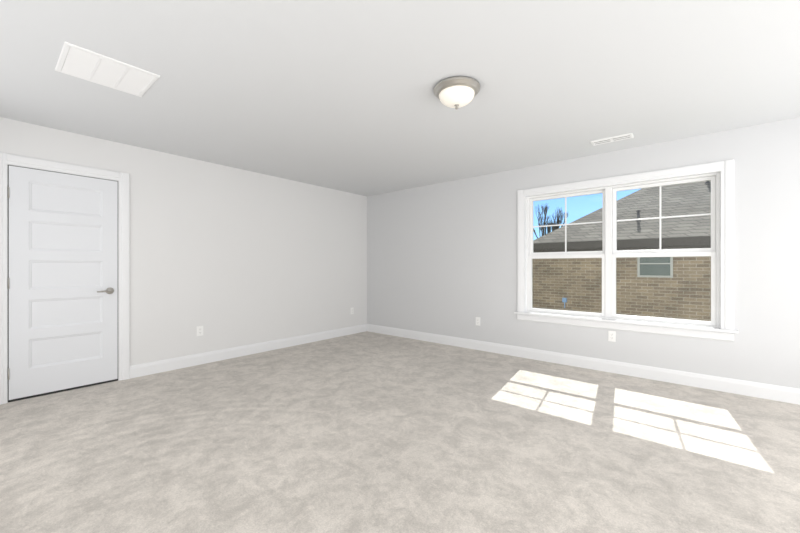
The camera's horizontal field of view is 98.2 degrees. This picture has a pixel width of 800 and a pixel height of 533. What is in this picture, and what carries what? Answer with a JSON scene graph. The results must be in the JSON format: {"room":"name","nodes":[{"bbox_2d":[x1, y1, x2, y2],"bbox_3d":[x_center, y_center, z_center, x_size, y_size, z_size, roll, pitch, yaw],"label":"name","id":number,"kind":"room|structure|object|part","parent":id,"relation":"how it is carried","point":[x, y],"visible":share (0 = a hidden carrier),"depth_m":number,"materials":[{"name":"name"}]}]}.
{"room":"empty bedroom","nodes":[
{"label":"empty bedroom","id":0,"kind":"room"},
{"bbox_2d":[0,117,366,365],"bbox_3d":[-2.184,-0.050,4.485,0.120,2.440,5.115,0,0,40],"label":"wall","id":1,"kind":"structure","parent":0,"point":[225,257],"depth_m":4.33,"materials":[{"name":"white paint"}]},
{"bbox_2d":[7,165,117,399],"bbox_3d":[-3.124,0.140,3.256,0.090,2.020,0.747,0,0,40],"label":"door","id":2,"kind":"structure","parent":1,"relation":"in","point":[63,281],"depth_m":3.23,"materials":[{"name":"white paint"}]},
{"bbox_3d":[-3.365,0.145,2.977,0.010,1.658,0.011,0,0,40],"label":"door hinges","id":3,"kind":"part","parent":2,"relation":"part of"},
{"bbox_3d":[-2.934,0.245,3.455,0.054,0.066,0.139,0,0,40],"label":"handle","id":4,"kind":"part","parent":2,"relation":"part of","materials":[{"name":"silver metal"}]},
{"bbox_2d":[0,152,129,404],"bbox_3d":[-3.166,0.102,3.296,0.139,2.136,0.932,0,0,40],"label":"door frame","id":5,"kind":"structure","parent":1,"relation":"attached to","point":[123,179],"depth_m":3.33,"materials":[{"name":"white paint"}]},
{"bbox_2d":[197,326,202,335],"bbox_3d":[-2.388,0.770,4.140,0.008,0.115,0.070,0,0,40],"label":"electrical outlet","id":6,"kind":"object","parent":1,"relation":"attached to","point":[199,330],"visible":1,"depth_m":4.14,"materials":[{"name":"white plastic"}]},
{"bbox_2d":[130,324,365,378],"bbox_3d":[-1.720,1.104,4.935,0.014,0.132,3.439,0,0,40],"label":"baseboard","id":7,"kind":"structure","parent":1,"relation":"attached to","point":[149,368],"depth_m":4.43,"materials":[{"name":"white paint"}]},
{"bbox_2d":[0,331,799,532],"bbox_3d":[0.316,1.245,2.392,6.640,0.150,5.115,0,0,40],"label":"floor","id":8,"kind":"structure","parent":0,"point":[367,432],"depth_m":2.20,"materials":[{"name":"beige carpet"}]},
{"bbox_2d":[0,0,799,195],"bbox_3d":[0.316,-1.345,2.392,6.640,0.150,5.115,0,0,40],"label":"ceiling","id":9,"kind":"structure","parent":0,"point":[339,95],"depth_m":2.34,"materials":[{"name":"white paint"}]},
{"bbox_2d":[55,42,159,96],"bbox_3d":[-1.912,-1.266,2.272,0.440,0.007,0.460,0,0,40],"label":"ceiling vent","id":10,"kind":"object","parent":9,"relation":"in","point":[84,64],"visible":1,"depth_m":2.24,"materials":[{"name":"white paint"}]},
{"bbox_2d":[434,76,479,109],"bbox_3d":[0.403,-1.194,2.465,0.328,0.153,0.328,0,0,40],"label":"flush-mount light","id":11,"kind":"object","parent":9,"relation":"attached to","point":[456,92],"visible":1,"depth_m":2.38,"materials":[{"name":"white glass"}]},
{"bbox_2d":[590,133,633,145],"bbox_3d":[2.114,-1.266,3.460,0.360,0.009,0.140,0,0,40],"label":"ceiling vent","id":12,"kind":"object","parent":9,"relation":"in","point":[613,139],"visible":1,"depth_m":3.44,"materials":[{"name":"white paint"}]},
{"bbox_2d":[367,117,799,388],"bbox_3d":[1.906,-0.050,4.292,6.400,2.440,0.160,0,0,40],"label":"wall","id":13,"kind":"structure","parent":0,"point":[441,258],"depth_m":4.00,"materials":[{"name":"white paint"}]},
{"bbox_2d":[476,317,479,325],"bbox_3d":[1.093,0.770,4.864,0.070,0.115,0.008,0,0,40],"label":"electrical outlet","id":14,"kind":"object","parent":13,"relation":"attached to","point":[478,321],"visible":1,"depth_m":4.86,"materials":[{"name":"white plastic"}]},
{"bbox_2d":[366,324,799,404],"bbox_3d":[1.850,1.104,4.225,6.400,0.132,0.014,0,0,40],"label":"baseboard","id":15,"kind":"structure","parent":13,"relation":"attached to","point":[760,390],"depth_m":3.76,"materials":[{"name":"white paint"}]},
{"bbox_2d":[608,331,615,341],"bbox_3d":[2.337,0.770,3.822,0.070,0.115,0.008,0,0,40],"label":"electrical outlet","id":16,"kind":"object","parent":13,"relation":"attached to","point":[612,336],"visible":1,"depth_m":3.82,"materials":[{"name":"white plastic"}]},
{"bbox_2d":[514,159,737,341],"bbox_3d":[2.348,-0.147,3.900,2.079,1.678,0.235,0,0,40],"label":"window","id":17,"kind":"structure","parent":13,"relation":"in","point":[723,173],"depth_m":3.74,"materials":[{"name":"white paint"}]},
{"bbox_3d":[2.373,-0.156,3.929,1.725,1.392,0.042,0,0,40],"label":"glass","id":18,"kind":"part","parent":17,"relation":"part of","materials":[{"name":"clear glass"}]},
{"bbox_3d":[2.373,-0.155,3.929,1.787,1.448,0.070,0,0,40],"label":"window sashes","id":19,"kind":"part","parent":17,"relation":"part of","materials":[{"name":"white plastic"}]},
{"label":"outside","id":20,"kind":"structure","parent":0,"visible":0},
{"bbox_3d":[13.594,3.970,7.661,100.000,0.200,110.000,0,0,40],"label":"lawn","id":21,"kind":"structure","parent":20,"visible":0},
{"bbox_2d":[533,203,567,238],"bbox_3d":[12.498,-1.102,29.974,4.070,9.898,2.820,0,0,40],"label":"tree","id":22,"kind":"object","parent":21,"relation":"on","point":[549,228],"depth_m":29.60,"materials":[{"name":"grey plant"}]},
{"bbox_2d":[532,256,710,320],"bbox_3d":[14.170,1.640,7.831,18.320,4.460,11.000,0,0,40],"label":"brick wall","id":23,"kind":"structure","parent":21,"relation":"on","point":[572,284],"depth_m":8.07,"materials":[{"name":"brown brick"}]},
{"bbox_2d":[533,236,710,252],"bbox_3d":[14.281,-0.443,7.738,18.670,0.325,11.640,0,0,40],"label":"fascia","id":24,"kind":"object","parent":23,"relation":"attached to","point":[639,246],"depth_m":7.79,"materials":[{"name":"grey"}]},
{"bbox_2d":[533,180,710,243],"bbox_3d":[14.281,-2.531,7.738,18.670,3.841,11.640,0,0,40],"label":"shingles","id":25,"kind":"object","parent":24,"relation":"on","point":[650,227],"depth_m":8.40,"materials":[{"name":"grey"}]},
{"bbox_2d":[635,181,710,220],"bbox_3d":[6.680,-1.689,8.460,2.077,1.242,0.137,0,0,-9],"label":"pipes","id":26,"kind":"object","parent":25,"relation":"on","point":[706,182],"depth_m":8.31,"materials":[{"name":"grey metal"}]},
{"bbox_2d":[637,257,672,277],"bbox_3d":[5.688,-0.065,7.738,0.640,0.620,0.029,0,0,40],"label":"window","id":27,"kind":"structure","parent":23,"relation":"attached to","point":[644,261],"depth_m":7.73,"materials":[{"name":"grey"}]}
]}

